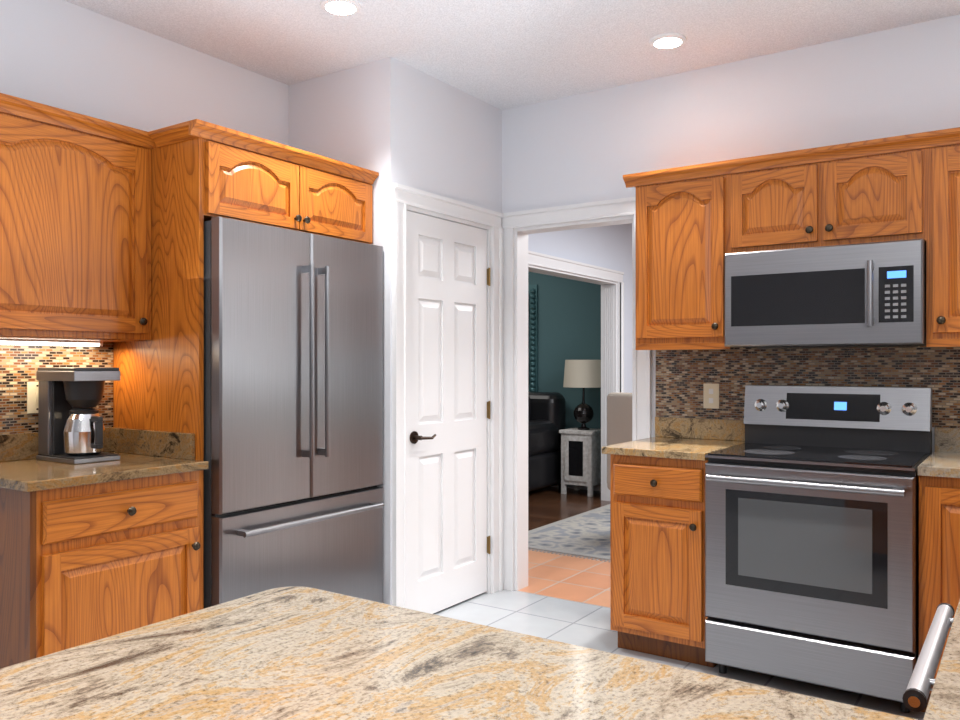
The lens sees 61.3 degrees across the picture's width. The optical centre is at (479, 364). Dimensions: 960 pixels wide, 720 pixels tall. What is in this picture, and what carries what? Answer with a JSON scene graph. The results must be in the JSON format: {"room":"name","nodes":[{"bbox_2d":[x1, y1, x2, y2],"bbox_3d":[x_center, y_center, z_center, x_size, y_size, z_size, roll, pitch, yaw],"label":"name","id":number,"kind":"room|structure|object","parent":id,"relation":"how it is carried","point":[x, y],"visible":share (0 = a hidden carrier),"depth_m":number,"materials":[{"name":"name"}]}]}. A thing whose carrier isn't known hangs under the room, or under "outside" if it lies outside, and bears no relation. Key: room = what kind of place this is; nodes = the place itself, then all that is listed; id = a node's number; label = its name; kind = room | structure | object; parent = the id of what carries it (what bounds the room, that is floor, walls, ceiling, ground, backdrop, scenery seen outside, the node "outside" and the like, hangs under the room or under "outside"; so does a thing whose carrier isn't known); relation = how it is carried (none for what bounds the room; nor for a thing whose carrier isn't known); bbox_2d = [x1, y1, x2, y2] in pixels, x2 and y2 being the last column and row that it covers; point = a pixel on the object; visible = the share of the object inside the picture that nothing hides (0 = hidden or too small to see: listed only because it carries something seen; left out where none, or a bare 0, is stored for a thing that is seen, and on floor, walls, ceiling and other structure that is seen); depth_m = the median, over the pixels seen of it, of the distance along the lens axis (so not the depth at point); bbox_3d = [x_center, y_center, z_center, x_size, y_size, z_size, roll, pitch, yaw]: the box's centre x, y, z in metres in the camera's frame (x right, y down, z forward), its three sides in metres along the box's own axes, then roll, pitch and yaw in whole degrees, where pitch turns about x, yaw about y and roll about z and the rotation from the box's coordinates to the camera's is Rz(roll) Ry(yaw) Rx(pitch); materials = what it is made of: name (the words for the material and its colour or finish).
{"room":"kitchen","nodes":[
{"label":"kitchen","id":0,"kind":"room"},
{"bbox_2d":[0,0,959,604],"bbox_3d":[0.415,-0.090,0.486,6.740,2.720,6.740,0,0,34],"label":"wall","id":1,"kind":"structure","parent":0,"point":[390,120],"depth_m":3.85,"materials":[{"name":"paint"}]},
{"bbox_2d":[0,342,113,434],"bbox_3d":[-1.882,0.080,2.874,0.010,0.358,1.238,0,0,34],"label":"mosaic","id":2,"kind":"object","parent":1,"relation":"attached to","point":[20,365],"visible":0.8,"depth_m":3.10,"materials":[{"name":"tile"}]},
{"bbox_2d":[27,382,38,413],"bbox_3d":[-1.704,0.125,3.118,0.010,0.120,0.072,0,0,34],"label":"electrical outlet","id":3,"kind":"object","parent":2,"relation":"attached to","point":[32,397],"visible":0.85,"depth_m":3.10,"materials":[{"name":"beige plastic"}]},
{"bbox_2d":[0,93,154,341],"bbox_3d":[-1.612,-0.505,2.993,0.323,0.818,0.740,0,0,34],"label":"upper cabinet","id":4,"kind":"object","parent":1,"relation":"attached to","point":[75,226],"visible":0.96,"depth_m":2.95,"materials":[{"name":"brown wood"}]},
{"bbox_2d":[0,339,102,345],"bbox_3d":[-1.716,-0.086,3.057,0.054,0.020,0.598,0,0,34],"label":"under-cabinet light","id":5,"kind":"object","parent":4,"relation":"attached to","point":[45,342],"visible":1,"depth_m":3.11,"materials":[{"name":"white plastic"}]},
{"bbox_2d":[407,211,489,613],"bbox_3d":[-0.148,0.255,4.209,0.092,2.007,0.728,0,0,34],"label":"pantry door","id":6,"kind":"structure","parent":1,"relation":"in","point":[448,410],"depth_m":4.19,"materials":[{"name":"white wood"}]},
{"bbox_2d":[392,183,651,607],"bbox_3d":[0.242,0.206,4.026,0.951,2.128,1.081,0,0,34],"label":"door frame","id":7,"kind":"structure","parent":1,"relation":"attached to","point":[518,227],"depth_m":4.51,"materials":[{"name":"white wood"}]},
{"bbox_2d":[631,160,730,346],"bbox_3d":[0.997,-0.495,3.809,0.439,0.790,0.341,0,0,34],"label":"upper cabinet","id":8,"kind":"object","parent":1,"relation":"attached to","point":[695,224],"depth_m":3.66,"materials":[{"name":"brown wood"}]},
{"bbox_2d":[656,346,959,427],"bbox_3d":[1.566,0.080,3.624,1.643,0.358,0.010,0,0,34],"label":"mosaic","id":9,"kind":"object","parent":1,"relation":"attached to","point":[683,377],"visible":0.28,"depth_m":3.70,"materials":[{"name":"tile"}]},
{"bbox_2d":[703,383,718,408],"bbox_3d":[1.119,0.150,3.919,0.075,0.120,0.008,0,0,34],"label":"electrical outlet","id":10,"kind":"object","parent":9,"relation":"attached to","point":[710,395],"visible":1,"depth_m":3.92,"materials":[{"name":"beige plastic"}]},
{"bbox_2d":[731,131,930,252],"bbox_3d":[1.495,-0.686,3.471,0.763,0.408,0.341,0,0,34],"label":"upper cabinet","id":11,"kind":"object","parent":1,"relation":"attached to","point":[875,190],"depth_m":3.30,"materials":[{"name":"brown wood"}]},
{"bbox_2d":[725,239,925,348],"bbox_3d":[1.460,-0.278,3.421,0.754,0.404,0.442,0,0,34],"label":"microwave","id":12,"kind":"object","parent":11,"relation":"attached to","point":[872,294],"visible":1,"depth_m":3.26,"materials":[{"name":"silver metal"}]},
{"bbox_2d":[926,127,959,342],"bbox_3d":[1.993,-0.495,3.132,0.443,0.790,0.341,0,0,34],"label":"upper cabinet","id":13,"kind":"object","parent":1,"relation":"attached to","point":[943,252],"depth_m":3.08,"materials":[{"name":"brown wood"}]},
{"bbox_2d":[64,0,959,109],"bbox_3d":[0.420,-1.475,4.230,10.940,0.050,12.940,0,0,34],"label":"ceiling","id":14,"kind":"structure","parent":0,"point":[504,54],"depth_m":3.54,"materials":[{"name":"white paint"}]},
{"bbox_2d":[320,0,360,15],"bbox_3d":[-0.562,-1.444,3.265,0.163,0.013,0.163,0,0,28],"label":"recessed light","id":15,"kind":"object","parent":14,"relation":"in","point":[353,7],"depth_m":3.26,"materials":[{"name":"white"}]},
{"bbox_2d":[649,33,686,48],"bbox_3d":[0.839,-1.444,3.619,0.163,0.013,0.163,0,0,28],"label":"recessed light","id":16,"kind":"object","parent":14,"relation":"in","point":[667,40],"depth_m":3.60,"materials":[{"name":"white"}]},
{"bbox_2d":[528,271,599,428],"bbox_3d":[-0.217,-0.090,9.209,4.049,2.720,0.120,0,0,34],"label":"wall","id":17,"kind":"structure","parent":0,"point":[569,319],"depth_m":8.37,"materials":[{"name":"teal paint"}]},
{"bbox_2d":[528,285,537,391],"bbox_3d":[0.216,-0.278,8.805,0.920,1.145,0.058,0,0,34],"label":"shutter","id":18,"kind":"object","parent":17,"relation":"attached to","point":[532,338],"visible":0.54,"depth_m":8.56,"materials":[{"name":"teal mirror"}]},
{"bbox_2d":[551,484,599,490],"bbox_3d":[-0.255,1.220,9.155,4.045,0.100,0.014,0,0,34],"label":"baseboard","id":19,"kind":"structure","parent":17,"relation":"attached to","point":[596,487],"depth_m":8.24,"materials":[{"name":"white"}]},
{"bbox_2d":[528,223,631,392],"bbox_3d":[0.996,-0.090,7.256,0.149,2.720,7.288,0,0,34],"label":"wall","id":20,"kind":"structure","parent":0,"point":[609,247],"depth_m":7.22,"materials":[{"name":"paint"}]},
{"bbox_2d":[528,250,623,500],"bbox_3d":[0.740,0.200,6.860,0.182,2.140,1.910,0,0,34],"label":"door frame","id":21,"kind":"structure","parent":20,"relation":"attached to","point":[610,282],"depth_m":7.53,"materials":[{"name":"white wood"}]},
{"bbox_2d":[600,285,600,428],"bbox_3d":[1.291,-0.090,7.828,0.003,2.720,0.410,0,0,34],"label":"wall","id":22,"kind":"structure","parent":0,"point":[600,285],"depth_m":8.16,"materials":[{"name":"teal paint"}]},
{"bbox_2d":[433,486,924,719],"bbox_3d":[0.420,1.295,4.230,10.700,0.050,12.700,0,0,34],"label":"floor","id":23,"kind":"structure","parent":0,"point":[569,622],"depth_m":4.22,"materials":[{"name":"tile"}]},
{"bbox_2d":[0,470,202,668],"bbox_3d":[-1.450,0.831,2.943,0.648,0.877,0.638,0,0,34],"label":"base cabinet","id":24,"kind":"object","parent":23,"relation":"on","point":[82,564],"visible":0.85,"depth_m":2.69,"materials":[{"name":"brown wood"}]},
{"bbox_2d":[0,427,207,491],"bbox_3d":[-1.463,0.326,2.937,0.632,0.131,0.663,0,0,34],"label":"countertop","id":25,"kind":"structure","parent":24,"relation":"on","point":[145,453],"depth_m":2.99,"materials":[{"name":"stone"}]},
{"bbox_2d":[36,368,119,463],"bbox_3d":[-1.518,0.184,3.069,0.279,0.349,0.180,0,0,34],"label":"coffee maker","id":26,"kind":"object","parent":25,"relation":"on","point":[71,428],"visible":1,"depth_m":3.01,"materials":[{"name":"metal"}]},
{"bbox_2d":[113,119,378,608],"bbox_3d":[-1.019,0.177,3.599,0.623,2.183,1.017,0,0,34],"label":"surround","id":27,"kind":"object","parent":23,"relation":"on","point":[202,171],"visible":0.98,"depth_m":3.20,"materials":[{"name":"brown wood"}]},
{"bbox_2d":[204,216,383,607],"bbox_3d":[-0.954,0.349,3.595,0.701,1.818,0.931,0,0,34],"label":"refrigerator","id":28,"kind":"object","parent":23,"relation":"on","point":[293,397],"visible":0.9,"depth_m":3.34,"materials":[{"name":"grey metal"}]},
{"bbox_2d":[528,392,565,491],"bbox_3d":[-0.255,0.774,8.570,2.205,0.989,0.920,0,0,34],"label":"sofa","id":29,"kind":"object","parent":23,"relation":"on","point":[546,417],"visible":0.23,"depth_m":8.05,"materials":[{"name":"black leather"}]},
{"bbox_2d":[528,504,610,561],"bbox_3d":[1.970,1.264,6.037,2.772,0.012,2.640,0,0,34],"label":"dining rug","id":30,"kind":"object","parent":23,"relation":"on","point":[585,535],"visible":0.06,"depth_m":5.94,"materials":[{"name":"grey fabric"}]},
{"bbox_2d":[607,392,631,545],"bbox_3d":[1.215,0.723,5.667,0.500,1.066,0.510,0,0,34],"label":"dining chair","id":31,"kind":"object","parent":30,"relation":"on","point":[619,417],"visible":0.25,"depth_m":5.55,"materials":[{"name":"fabric"}]},
{"bbox_2d":[559,428,600,496],"bbox_3d":[1.026,0.955,8.021,0.360,0.629,0.350,0,0,34],"label":"side table","id":32,"kind":"object","parent":23,"relation":"on","point":[580,457],"visible":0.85,"depth_m":7.89,"materials":[{"name":"white wood"}]},
{"bbox_2d":[563,360,600,429],"bbox_3d":[1.026,0.294,8.021,0.400,0.690,0.400,0,0,34],"label":"table lamp","id":33,"kind":"object","parent":32,"relation":"on","point":[583,374],"visible":1,"depth_m":7.88,"materials":[{"name":"black"}]},
{"bbox_2d":[611,454,716,667],"bbox_3d":[0.911,0.831,3.683,0.436,0.877,0.648,0,0,34],"label":"base cabinet","id":34,"kind":"object","parent":23,"relation":"on","point":[657,556],"visible":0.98,"depth_m":3.44,"materials":[{"name":"brown wood"}]},
{"bbox_2d":[602,417,744,460],"bbox_3d":[0.903,0.326,3.697,0.464,0.131,0.632,0,0,34],"label":"countertop","id":35,"kind":"structure","parent":34,"relation":"on","point":[687,438],"depth_m":3.83,"materials":[{"name":"stone"}]},
{"bbox_2d":[705,385,931,712],"bbox_3d":[1.380,0.682,3.303,0.752,1.174,0.695,0,0,34],"label":"range","id":36,"kind":"object","parent":23,"relation":"on","point":[811,534],"visible":0.94,"depth_m":3.10,"materials":[{"name":"silver metal"}]},
{"bbox_2d":[919,475,959,711],"bbox_3d":[2.107,0.831,2.888,0.901,0.877,0.617,0,0,34],"label":"base cabinet","id":37,"kind":"object","parent":23,"relation":"on","point":[939,540],"visible":0.52,"depth_m":2.85,"materials":[{"name":"brown wood"}]},
{"bbox_2d":[0,427,959,719],"bbox_3d":[1.027,0.326,0.612,3.030,0.131,5.597,0,0,34],"label":"countertop","id":38,"kind":"structure","parent":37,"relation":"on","point":[294,653],"depth_m":0.94,"materials":[{"name":"stone"}]},
{"bbox_2d":[902,603,954,711],"bbox_3d":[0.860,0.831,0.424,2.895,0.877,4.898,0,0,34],"label":"handle","id":39,"kind":"object","parent":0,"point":[919,688],"visible":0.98,"depth_m":1.12,"materials":[{"name":"silver metal"}]}
]}

